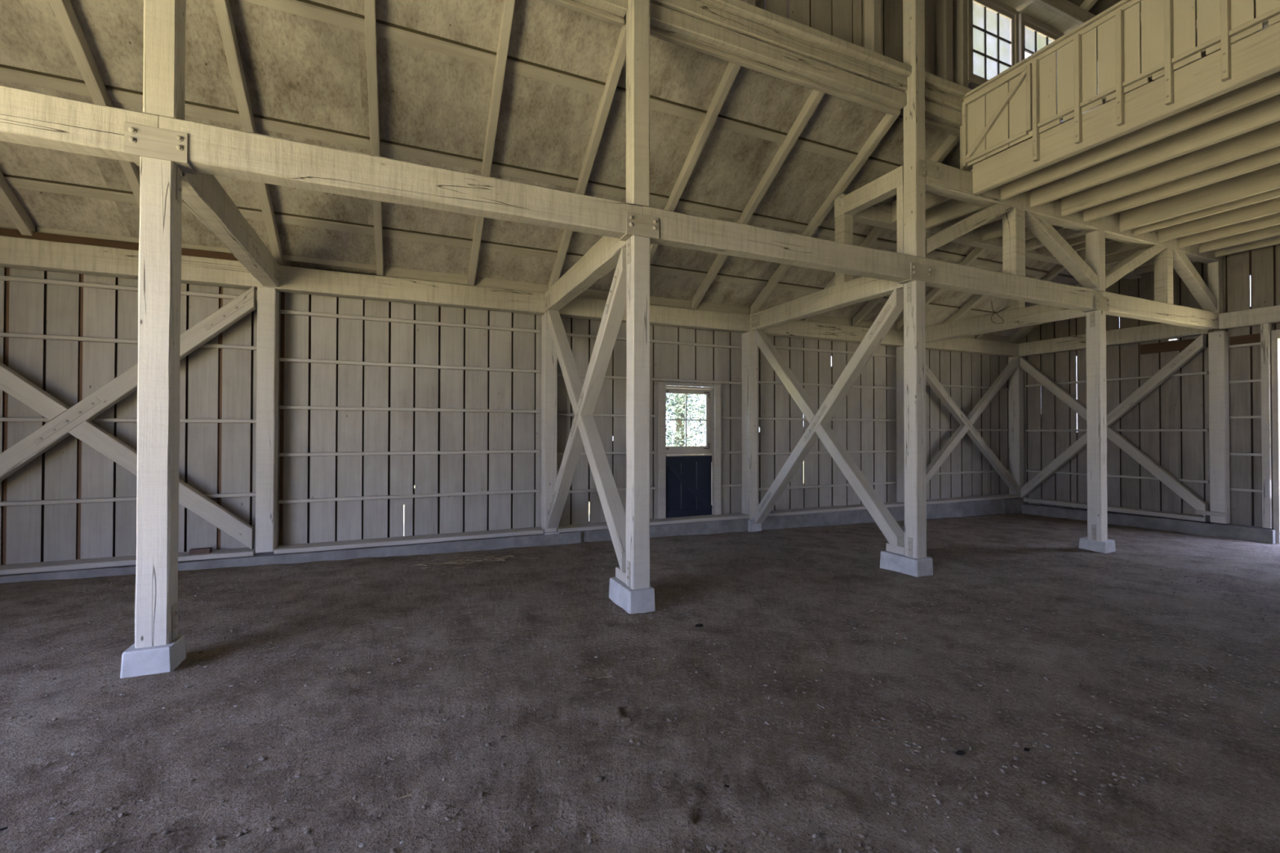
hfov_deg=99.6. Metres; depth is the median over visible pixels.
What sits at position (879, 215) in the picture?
beam
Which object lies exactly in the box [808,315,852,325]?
board
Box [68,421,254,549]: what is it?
diagonal brace
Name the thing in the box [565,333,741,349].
girt
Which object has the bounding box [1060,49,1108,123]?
window
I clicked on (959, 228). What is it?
strut
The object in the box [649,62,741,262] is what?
rafter
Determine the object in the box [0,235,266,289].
beam
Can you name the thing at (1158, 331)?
beam
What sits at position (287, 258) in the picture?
board
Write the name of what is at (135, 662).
concrete footing
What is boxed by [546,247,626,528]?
diagonal brace
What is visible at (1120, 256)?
joist
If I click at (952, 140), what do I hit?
rafter
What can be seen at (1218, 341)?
wall post
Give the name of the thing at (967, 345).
beam
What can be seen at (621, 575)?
block
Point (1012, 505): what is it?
baseboard
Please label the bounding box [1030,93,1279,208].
joist
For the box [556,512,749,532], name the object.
plate
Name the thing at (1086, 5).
rafter
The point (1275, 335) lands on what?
door
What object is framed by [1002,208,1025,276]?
post
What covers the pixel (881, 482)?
girt
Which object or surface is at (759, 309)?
board
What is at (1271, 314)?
beam
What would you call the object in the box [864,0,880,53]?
stud
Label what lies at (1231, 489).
girt
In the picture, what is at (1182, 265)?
strut
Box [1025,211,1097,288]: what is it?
strut
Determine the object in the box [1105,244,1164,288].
strut
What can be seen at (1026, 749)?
clod
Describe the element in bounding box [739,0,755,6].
stud
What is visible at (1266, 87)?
joist
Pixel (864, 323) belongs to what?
board
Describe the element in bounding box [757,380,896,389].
girt
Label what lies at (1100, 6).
ceiling
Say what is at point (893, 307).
diagonal brace
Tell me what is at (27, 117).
beam
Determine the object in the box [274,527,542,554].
plate
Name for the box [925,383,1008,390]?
girt
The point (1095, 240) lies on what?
post
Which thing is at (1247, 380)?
girt
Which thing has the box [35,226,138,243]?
board
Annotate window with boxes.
[967,0,1018,89]
[1018,13,1064,120]
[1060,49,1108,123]
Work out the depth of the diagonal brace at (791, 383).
8.37 m
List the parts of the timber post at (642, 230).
joint plate, joint plate, joint plate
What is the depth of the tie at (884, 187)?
6.80 m
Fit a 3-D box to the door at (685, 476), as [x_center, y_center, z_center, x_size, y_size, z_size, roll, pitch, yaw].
[0.820,0.406,9.007,1.172,2.250,0.122,0,-1,-24]
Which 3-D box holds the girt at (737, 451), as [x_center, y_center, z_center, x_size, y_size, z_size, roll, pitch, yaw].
[1.581,0.444,9.291,0.355,0.042,0.063,0,-1,-24]
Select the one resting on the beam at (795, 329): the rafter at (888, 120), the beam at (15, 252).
the rafter at (888, 120)
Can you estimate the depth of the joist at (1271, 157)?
6.57 m
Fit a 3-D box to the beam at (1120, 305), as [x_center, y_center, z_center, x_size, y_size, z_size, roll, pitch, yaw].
[8.184,-1.804,8.529,3.438,0.284,0.178,0,-1,-24]
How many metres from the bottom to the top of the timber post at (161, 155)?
3.305 m
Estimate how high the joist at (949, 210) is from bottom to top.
0.291 m
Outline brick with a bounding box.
[189,546,212,555]
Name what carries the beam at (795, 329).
on the wall post at (748, 345)
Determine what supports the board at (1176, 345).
attached to the wall at (1180, 402)
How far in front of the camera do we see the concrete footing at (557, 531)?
7.73 m
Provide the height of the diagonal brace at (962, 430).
1.531 m
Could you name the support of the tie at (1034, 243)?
on the post at (1014, 304)
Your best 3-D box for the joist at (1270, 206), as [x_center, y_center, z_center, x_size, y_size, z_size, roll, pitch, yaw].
[9.930,-3.048,4.145,0.069,0.295,9.279,0,-1,-24]
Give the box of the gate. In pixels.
[960,54,1032,167]
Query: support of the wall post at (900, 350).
on the baseboard at (1012, 505)
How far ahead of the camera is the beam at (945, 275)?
6.93 m
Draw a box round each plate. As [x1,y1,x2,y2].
[0,546,257,575]
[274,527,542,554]
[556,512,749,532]
[767,502,904,516]
[926,493,1020,504]
[997,0,1186,79]
[1023,497,1209,521]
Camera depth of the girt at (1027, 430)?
10.38 m
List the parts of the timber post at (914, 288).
joint plate, joint plate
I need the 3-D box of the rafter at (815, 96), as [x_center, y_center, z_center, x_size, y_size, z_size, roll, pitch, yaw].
[1.490,-2.953,7.445,0.088,2.057,3.030,0,-1,-24]
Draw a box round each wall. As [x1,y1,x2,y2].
[0,266,1009,564]
[622,0,1154,117]
[1016,21,1279,527]
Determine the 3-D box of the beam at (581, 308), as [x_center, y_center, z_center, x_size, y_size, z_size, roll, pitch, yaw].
[0.293,-1.763,8.592,3.507,0.289,0.186,0,-1,-24]
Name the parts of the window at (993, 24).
pane, pane, pane, pane, pane, pane, pane, pane, pane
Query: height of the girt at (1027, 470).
0.044 m
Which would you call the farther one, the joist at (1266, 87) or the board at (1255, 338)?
the board at (1255, 338)
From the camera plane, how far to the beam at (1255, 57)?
5.12 m
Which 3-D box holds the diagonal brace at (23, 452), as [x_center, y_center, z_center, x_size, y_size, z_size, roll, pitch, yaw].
[-6.053,-0.054,5.734,3.250,3.221,0.146,0,-1,-24]
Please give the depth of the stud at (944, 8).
6.78 m
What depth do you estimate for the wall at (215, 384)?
7.15 m
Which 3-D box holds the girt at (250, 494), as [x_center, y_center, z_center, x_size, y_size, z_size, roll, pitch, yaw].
[-6.162,0.812,5.872,3.370,0.046,0.065,0,-1,-24]
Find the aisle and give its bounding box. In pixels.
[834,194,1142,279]
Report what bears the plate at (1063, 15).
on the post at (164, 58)
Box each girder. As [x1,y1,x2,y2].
[572,0,627,17]
[924,84,1045,133]
[924,99,1031,146]
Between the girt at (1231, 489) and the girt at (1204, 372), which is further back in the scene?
the girt at (1204, 372)
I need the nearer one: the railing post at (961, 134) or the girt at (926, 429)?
the railing post at (961, 134)
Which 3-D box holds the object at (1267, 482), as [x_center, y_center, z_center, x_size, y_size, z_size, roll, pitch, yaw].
[10.006,0.991,8.613,0.048,0.290,0.065,0,-1,-24]
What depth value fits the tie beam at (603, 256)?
6.12 m
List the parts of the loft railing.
baluster post, rail, baluster post, rail, rail, rail, baluster post, rail, baluster post, rail, baluster post, rail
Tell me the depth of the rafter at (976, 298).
10.58 m
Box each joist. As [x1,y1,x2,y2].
[892,192,950,222]
[925,199,983,229]
[951,207,1002,226]
[982,218,1026,241]
[1000,71,1279,199]
[1025,224,1064,240]
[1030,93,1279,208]
[1039,235,1085,253]
[1052,238,1114,257]
[1061,120,1279,216]
[1076,240,1140,261]
[1083,146,1279,222]
[1105,247,1142,265]
[1118,257,1154,267]
[1119,163,1279,231]
[1133,188,1279,235]
[1133,260,1195,275]
[1158,196,1279,242]
[1178,212,1279,247]
[1199,224,1279,253]
[1214,235,1279,257]
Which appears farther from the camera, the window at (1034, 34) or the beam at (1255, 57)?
the window at (1034, 34)
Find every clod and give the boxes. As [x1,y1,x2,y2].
[0,826,8,831]
[694,623,703,626]
[955,750,964,755]
[1023,747,1030,751]
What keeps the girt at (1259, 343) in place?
attached to the wall at (1180, 402)
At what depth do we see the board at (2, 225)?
5.58 m
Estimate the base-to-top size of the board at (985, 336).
0.151 m
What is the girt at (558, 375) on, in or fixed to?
attached to the wall at (215, 384)
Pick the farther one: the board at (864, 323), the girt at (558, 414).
the board at (864, 323)
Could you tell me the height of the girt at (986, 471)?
0.044 m
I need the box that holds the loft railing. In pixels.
[1030,0,1279,161]
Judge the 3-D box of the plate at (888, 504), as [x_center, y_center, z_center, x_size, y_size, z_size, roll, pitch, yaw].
[3.582,1.532,10.039,3.490,0.059,0.294,0,-1,-24]
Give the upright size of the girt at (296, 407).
0.045 m
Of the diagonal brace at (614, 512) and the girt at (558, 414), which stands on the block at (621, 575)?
the diagonal brace at (614, 512)
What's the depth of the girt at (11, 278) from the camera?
5.94 m
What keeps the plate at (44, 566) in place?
on the baseboard at (1012, 505)
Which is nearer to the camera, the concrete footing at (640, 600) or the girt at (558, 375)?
the concrete footing at (640, 600)
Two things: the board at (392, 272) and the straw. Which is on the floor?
the straw
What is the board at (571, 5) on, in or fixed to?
attached to the girder at (618, 7)
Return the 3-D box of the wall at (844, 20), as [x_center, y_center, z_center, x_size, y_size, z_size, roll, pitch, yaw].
[1.689,-4.939,5.997,17.940,2.200,0.045,0,-1,-24]
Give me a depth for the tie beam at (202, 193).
4.67 m
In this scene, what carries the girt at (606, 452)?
attached to the wall at (215, 384)
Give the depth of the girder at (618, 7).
4.88 m
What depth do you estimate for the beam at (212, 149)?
4.01 m
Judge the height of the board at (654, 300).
0.150 m
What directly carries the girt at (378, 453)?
attached to the wall at (215, 384)
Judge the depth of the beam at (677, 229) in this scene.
5.45 m
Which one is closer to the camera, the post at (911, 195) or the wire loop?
the post at (911, 195)
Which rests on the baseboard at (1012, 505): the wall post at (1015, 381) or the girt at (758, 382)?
the wall post at (1015, 381)
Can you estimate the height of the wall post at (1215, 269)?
3.740 m
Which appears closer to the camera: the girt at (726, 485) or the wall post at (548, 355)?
the wall post at (548, 355)
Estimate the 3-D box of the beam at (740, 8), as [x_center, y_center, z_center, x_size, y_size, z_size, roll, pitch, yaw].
[1.569,-4.161,5.727,3.364,0.127,0.268,0,-1,-24]
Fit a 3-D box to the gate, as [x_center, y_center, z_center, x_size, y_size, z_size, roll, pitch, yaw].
[4.211,-3.675,6.404,0.121,0.887,0.853,0,-1,-24]
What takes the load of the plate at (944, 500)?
on the baseboard at (1012, 505)
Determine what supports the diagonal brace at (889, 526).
on the block at (900, 549)
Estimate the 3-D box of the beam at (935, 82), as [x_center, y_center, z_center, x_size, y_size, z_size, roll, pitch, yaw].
[6.592,-4.134,7.941,7.252,0.129,0.268,0,-1,-24]
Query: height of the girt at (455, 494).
0.045 m
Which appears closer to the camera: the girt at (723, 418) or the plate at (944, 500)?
the girt at (723, 418)
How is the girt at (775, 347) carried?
attached to the wall at (215, 384)
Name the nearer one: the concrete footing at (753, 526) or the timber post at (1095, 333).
the timber post at (1095, 333)
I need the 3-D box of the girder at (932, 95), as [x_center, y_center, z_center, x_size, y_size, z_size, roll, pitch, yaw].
[6.586,-3.998,7.954,7.252,0.145,0.176,0,-1,-24]
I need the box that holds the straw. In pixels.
[1,533,1239,799]
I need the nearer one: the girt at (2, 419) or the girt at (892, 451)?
the girt at (2, 419)
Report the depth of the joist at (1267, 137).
6.26 m
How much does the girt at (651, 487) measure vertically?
0.043 m
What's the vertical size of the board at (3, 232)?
0.086 m
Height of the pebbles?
0.282 m
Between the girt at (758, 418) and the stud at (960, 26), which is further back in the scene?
the girt at (758, 418)
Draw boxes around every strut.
[925,203,1013,254]
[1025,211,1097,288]
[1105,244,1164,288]
[1173,250,1217,311]
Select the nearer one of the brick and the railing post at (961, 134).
the brick
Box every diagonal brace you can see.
[0,286,256,482]
[0,362,69,420]
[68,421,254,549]
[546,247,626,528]
[547,310,582,413]
[577,414,626,571]
[755,288,903,524]
[755,328,818,422]
[814,423,904,554]
[925,364,1018,494]
[926,425,968,484]
[966,357,1018,424]
[1019,356,1086,420]
[1020,333,1206,497]
[1106,426,1208,517]
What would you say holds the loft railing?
on the beam at (1255, 57)
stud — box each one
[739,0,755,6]
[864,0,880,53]
[935,0,953,81]
[952,0,968,87]
[1260,323,1273,528]
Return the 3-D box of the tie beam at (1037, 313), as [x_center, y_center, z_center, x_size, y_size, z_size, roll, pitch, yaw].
[5.949,-1.764,9.311,0.178,0.292,3.064,0,-1,-24]
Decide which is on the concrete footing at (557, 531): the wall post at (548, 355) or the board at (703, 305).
the wall post at (548, 355)
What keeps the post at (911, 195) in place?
on the beam at (945, 275)
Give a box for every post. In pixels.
[124,121,196,648]
[142,0,186,119]
[255,286,279,552]
[541,312,557,532]
[618,211,658,589]
[626,0,649,206]
[741,331,757,519]
[835,213,853,285]
[896,0,925,257]
[896,346,904,502]
[897,262,932,559]
[960,111,968,170]
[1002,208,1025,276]
[1008,299,1025,310]
[1008,355,1024,495]
[1081,295,1109,541]
[1085,230,1105,291]
[1153,248,1173,304]
[1195,330,1230,524]
[1207,257,1223,313]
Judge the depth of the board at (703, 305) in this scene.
9.07 m
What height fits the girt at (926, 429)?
0.045 m
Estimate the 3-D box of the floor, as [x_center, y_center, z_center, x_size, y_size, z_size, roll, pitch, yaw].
[3.113,1.626,2.953,18.495,0.432,13.120,0,-1,-24]
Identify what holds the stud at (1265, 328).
on the baseboard at (1229, 531)
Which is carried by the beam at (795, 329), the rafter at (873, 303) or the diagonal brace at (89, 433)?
the rafter at (873, 303)
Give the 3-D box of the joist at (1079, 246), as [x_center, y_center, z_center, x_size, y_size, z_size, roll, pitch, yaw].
[7.151,-3.007,8.685,0.066,0.291,0.927,0,-1,-24]
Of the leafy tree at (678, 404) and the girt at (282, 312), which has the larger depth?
the leafy tree at (678, 404)
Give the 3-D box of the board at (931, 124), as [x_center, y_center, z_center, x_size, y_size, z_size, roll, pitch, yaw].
[6.567,-3.725,7.993,7.252,0.064,0.073,0,-1,-24]
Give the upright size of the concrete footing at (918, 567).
0.315 m
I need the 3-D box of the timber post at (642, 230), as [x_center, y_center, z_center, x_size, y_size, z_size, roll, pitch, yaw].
[-0.008,-0.225,4.884,0.312,3.332,0.204,0,-1,-24]
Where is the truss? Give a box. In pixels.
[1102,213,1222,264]
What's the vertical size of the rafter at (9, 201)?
2.057 m
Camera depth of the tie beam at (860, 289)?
7.58 m
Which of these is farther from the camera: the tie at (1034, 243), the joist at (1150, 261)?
the joist at (1150, 261)
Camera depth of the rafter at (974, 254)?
9.83 m
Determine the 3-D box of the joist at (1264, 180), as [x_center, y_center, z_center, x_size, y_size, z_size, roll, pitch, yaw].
[8.950,-3.054,3.713,0.070,0.294,9.279,0,-1,-24]
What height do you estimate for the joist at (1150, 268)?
0.291 m
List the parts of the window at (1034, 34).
pane, pane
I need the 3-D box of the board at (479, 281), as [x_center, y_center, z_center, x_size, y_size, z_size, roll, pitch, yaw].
[-1.813,-1.993,7.663,1.031,0.150,0.026,0,-1,-24]
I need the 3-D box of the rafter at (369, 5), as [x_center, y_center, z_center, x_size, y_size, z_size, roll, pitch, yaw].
[-2.737,-2.976,5.581,0.088,2.057,3.030,0,-1,-24]
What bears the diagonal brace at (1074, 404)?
attached to the diagonal brace at (1199, 344)
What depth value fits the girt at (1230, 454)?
8.97 m
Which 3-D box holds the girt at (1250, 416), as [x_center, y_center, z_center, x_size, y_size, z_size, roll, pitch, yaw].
[10.090,-0.154,8.987,0.063,0.042,0.440,0,-1,-24]
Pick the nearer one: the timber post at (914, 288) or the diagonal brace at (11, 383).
the diagonal brace at (11, 383)
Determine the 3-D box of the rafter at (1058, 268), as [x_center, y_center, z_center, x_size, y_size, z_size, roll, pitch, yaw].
[7.850,-2.918,10.249,0.088,2.057,3.030,0,-1,-24]
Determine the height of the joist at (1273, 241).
0.294 m
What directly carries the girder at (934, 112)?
attached to the post at (911, 195)
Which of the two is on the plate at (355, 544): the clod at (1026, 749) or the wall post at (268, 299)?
the wall post at (268, 299)
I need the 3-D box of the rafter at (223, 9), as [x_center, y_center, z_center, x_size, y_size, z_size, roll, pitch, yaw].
[-3.743,-2.981,5.138,0.088,2.057,3.030,0,-1,-24]
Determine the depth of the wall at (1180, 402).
10.06 m
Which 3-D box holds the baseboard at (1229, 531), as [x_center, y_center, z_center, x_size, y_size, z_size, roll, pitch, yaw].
[9.321,1.887,10.480,0.350,0.455,4.110,0,-1,-24]
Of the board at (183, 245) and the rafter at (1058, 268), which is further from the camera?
the rafter at (1058, 268)
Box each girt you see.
[0,275,257,301]
[0,332,257,350]
[0,417,256,422]
[0,492,255,506]
[278,449,539,456]
[278,488,539,503]
[279,357,539,373]
[279,405,539,413]
[280,309,540,333]
[557,373,742,384]
[557,413,655,417]
[557,451,655,455]
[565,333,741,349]
[568,486,655,493]
[722,417,742,419]
[722,450,742,453]
[722,484,742,487]
[757,346,896,357]
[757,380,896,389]
[757,417,897,421]
[757,449,897,454]
[757,481,897,490]
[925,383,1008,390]
[925,428,1009,431]
[933,469,1009,475]
[1025,371,1208,386]
[1026,429,1208,431]
[1026,469,1209,483]
[1228,342,1260,348]
[1228,378,1261,383]
[1229,415,1261,418]
[1229,452,1261,456]
[1230,488,1262,493]
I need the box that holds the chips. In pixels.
[71,531,1279,847]
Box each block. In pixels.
[615,566,626,583]
[886,542,904,555]
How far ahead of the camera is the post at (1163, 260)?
8.54 m
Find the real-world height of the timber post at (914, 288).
3.392 m
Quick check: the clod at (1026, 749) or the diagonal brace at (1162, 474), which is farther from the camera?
the diagonal brace at (1162, 474)
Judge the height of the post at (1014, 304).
0.921 m
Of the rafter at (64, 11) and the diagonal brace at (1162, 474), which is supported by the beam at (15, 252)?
the rafter at (64, 11)
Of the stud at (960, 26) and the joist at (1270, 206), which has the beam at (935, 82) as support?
the stud at (960, 26)
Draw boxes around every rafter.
[0,171,35,235]
[48,0,139,206]
[213,0,282,265]
[364,0,383,275]
[467,0,515,285]
[548,23,626,288]
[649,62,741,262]
[691,88,824,309]
[750,107,902,314]
[804,133,959,320]
[852,295,884,326]
[897,247,986,330]
[943,257,1028,323]
[975,264,1065,339]
[1009,283,1084,342]
[1080,0,1097,11]
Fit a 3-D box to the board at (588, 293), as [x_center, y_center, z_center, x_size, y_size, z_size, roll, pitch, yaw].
[-0.738,-1.986,8.137,1.141,0.152,0.026,0,-1,-24]
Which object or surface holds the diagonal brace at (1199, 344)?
attached to the beam at (1158, 331)
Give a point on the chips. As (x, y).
(361, 845)
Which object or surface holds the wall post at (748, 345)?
on the baseboard at (1012, 505)
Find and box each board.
[0,222,17,230]
[0,227,239,261]
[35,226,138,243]
[181,243,231,253]
[283,254,376,271]
[383,266,467,284]
[474,276,547,293]
[541,0,623,26]
[577,288,608,299]
[649,26,900,115]
[649,296,690,308]
[696,302,749,315]
[757,308,803,320]
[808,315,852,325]
[856,320,896,330]
[924,118,1011,151]
[962,335,974,338]
[977,333,1008,342]
[1140,337,1208,354]
[1230,333,1260,345]
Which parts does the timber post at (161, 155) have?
joint plate, joint plate, joint plate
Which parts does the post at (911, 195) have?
joint plate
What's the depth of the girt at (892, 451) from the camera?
10.08 m
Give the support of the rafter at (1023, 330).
on the beam at (967, 345)
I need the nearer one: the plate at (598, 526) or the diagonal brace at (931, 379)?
the plate at (598, 526)
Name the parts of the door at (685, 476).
cross rail, cross rail, diagonal rail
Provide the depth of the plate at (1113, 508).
10.27 m
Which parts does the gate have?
gate frame, gate frame, rail, gate frame, rail, gate frame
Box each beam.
[0,85,159,162]
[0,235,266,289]
[158,115,642,238]
[182,171,279,287]
[266,265,547,315]
[545,235,626,311]
[558,297,753,333]
[642,205,920,281]
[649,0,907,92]
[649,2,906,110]
[696,0,911,78]
[750,275,903,331]
[753,320,903,346]
[920,257,1102,311]
[924,71,1061,130]
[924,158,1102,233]
[925,304,1085,342]
[925,337,1018,356]
[972,22,1279,195]
[1018,323,1212,356]
[1102,291,1218,329]
[1218,305,1279,329]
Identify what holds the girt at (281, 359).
attached to the wall at (215, 384)
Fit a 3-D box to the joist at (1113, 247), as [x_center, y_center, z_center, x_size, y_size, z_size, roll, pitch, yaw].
[7.801,-3.002,8.972,0.065,0.291,0.927,0,-1,-24]
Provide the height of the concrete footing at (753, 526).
0.316 m
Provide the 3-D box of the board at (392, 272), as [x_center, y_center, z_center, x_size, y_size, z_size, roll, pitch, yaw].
[-2.842,-1.998,7.209,1.041,0.152,0.028,0,-1,-24]
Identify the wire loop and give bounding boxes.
[991,300,1010,324]
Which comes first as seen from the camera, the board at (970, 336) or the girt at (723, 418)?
the girt at (723, 418)
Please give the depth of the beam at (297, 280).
7.03 m
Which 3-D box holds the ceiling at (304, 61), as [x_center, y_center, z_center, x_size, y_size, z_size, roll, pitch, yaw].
[1.044,-2.848,7.583,18.200,2.242,3.515,0,-1,-24]
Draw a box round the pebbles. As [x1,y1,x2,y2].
[0,527,1279,852]
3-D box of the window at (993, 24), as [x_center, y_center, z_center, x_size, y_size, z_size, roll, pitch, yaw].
[4.633,-5.024,7.178,1.020,1.220,0.150,0,-1,-24]
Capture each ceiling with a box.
[0,0,1079,342]
[1067,0,1273,65]
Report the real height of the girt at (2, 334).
0.046 m
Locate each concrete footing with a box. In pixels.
[120,634,186,678]
[542,530,559,534]
[608,577,655,613]
[747,519,761,532]
[880,550,933,577]
[1079,537,1115,553]
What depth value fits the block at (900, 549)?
6.46 m
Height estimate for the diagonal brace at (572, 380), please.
1.532 m
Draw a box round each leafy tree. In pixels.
[666,385,710,454]
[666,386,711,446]
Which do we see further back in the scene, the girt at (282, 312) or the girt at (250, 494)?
the girt at (282, 312)
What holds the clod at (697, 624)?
on the floor
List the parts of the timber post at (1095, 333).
joint plate, joint plate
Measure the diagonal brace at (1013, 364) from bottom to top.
1.526 m
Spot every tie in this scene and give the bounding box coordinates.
[844,164,903,215]
[1025,228,1085,252]
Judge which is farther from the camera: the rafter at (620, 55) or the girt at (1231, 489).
the girt at (1231, 489)
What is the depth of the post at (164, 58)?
3.48 m
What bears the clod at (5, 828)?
on the floor
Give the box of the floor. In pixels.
[0,513,1279,852]
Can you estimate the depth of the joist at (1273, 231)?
8.46 m
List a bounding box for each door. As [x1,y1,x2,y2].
[657,382,720,519]
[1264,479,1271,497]
[1271,329,1279,543]
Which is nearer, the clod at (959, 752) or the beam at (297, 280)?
the clod at (959, 752)
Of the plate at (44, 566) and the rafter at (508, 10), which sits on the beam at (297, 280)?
the rafter at (508, 10)
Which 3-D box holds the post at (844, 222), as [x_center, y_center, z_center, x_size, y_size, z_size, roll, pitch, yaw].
[2.774,-2.392,7.353,0.166,0.921,0.176,0,-1,-24]
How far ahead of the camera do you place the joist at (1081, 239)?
8.49 m
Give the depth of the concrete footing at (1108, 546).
7.75 m
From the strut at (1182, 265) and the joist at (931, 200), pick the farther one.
the strut at (1182, 265)
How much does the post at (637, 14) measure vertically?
3.717 m

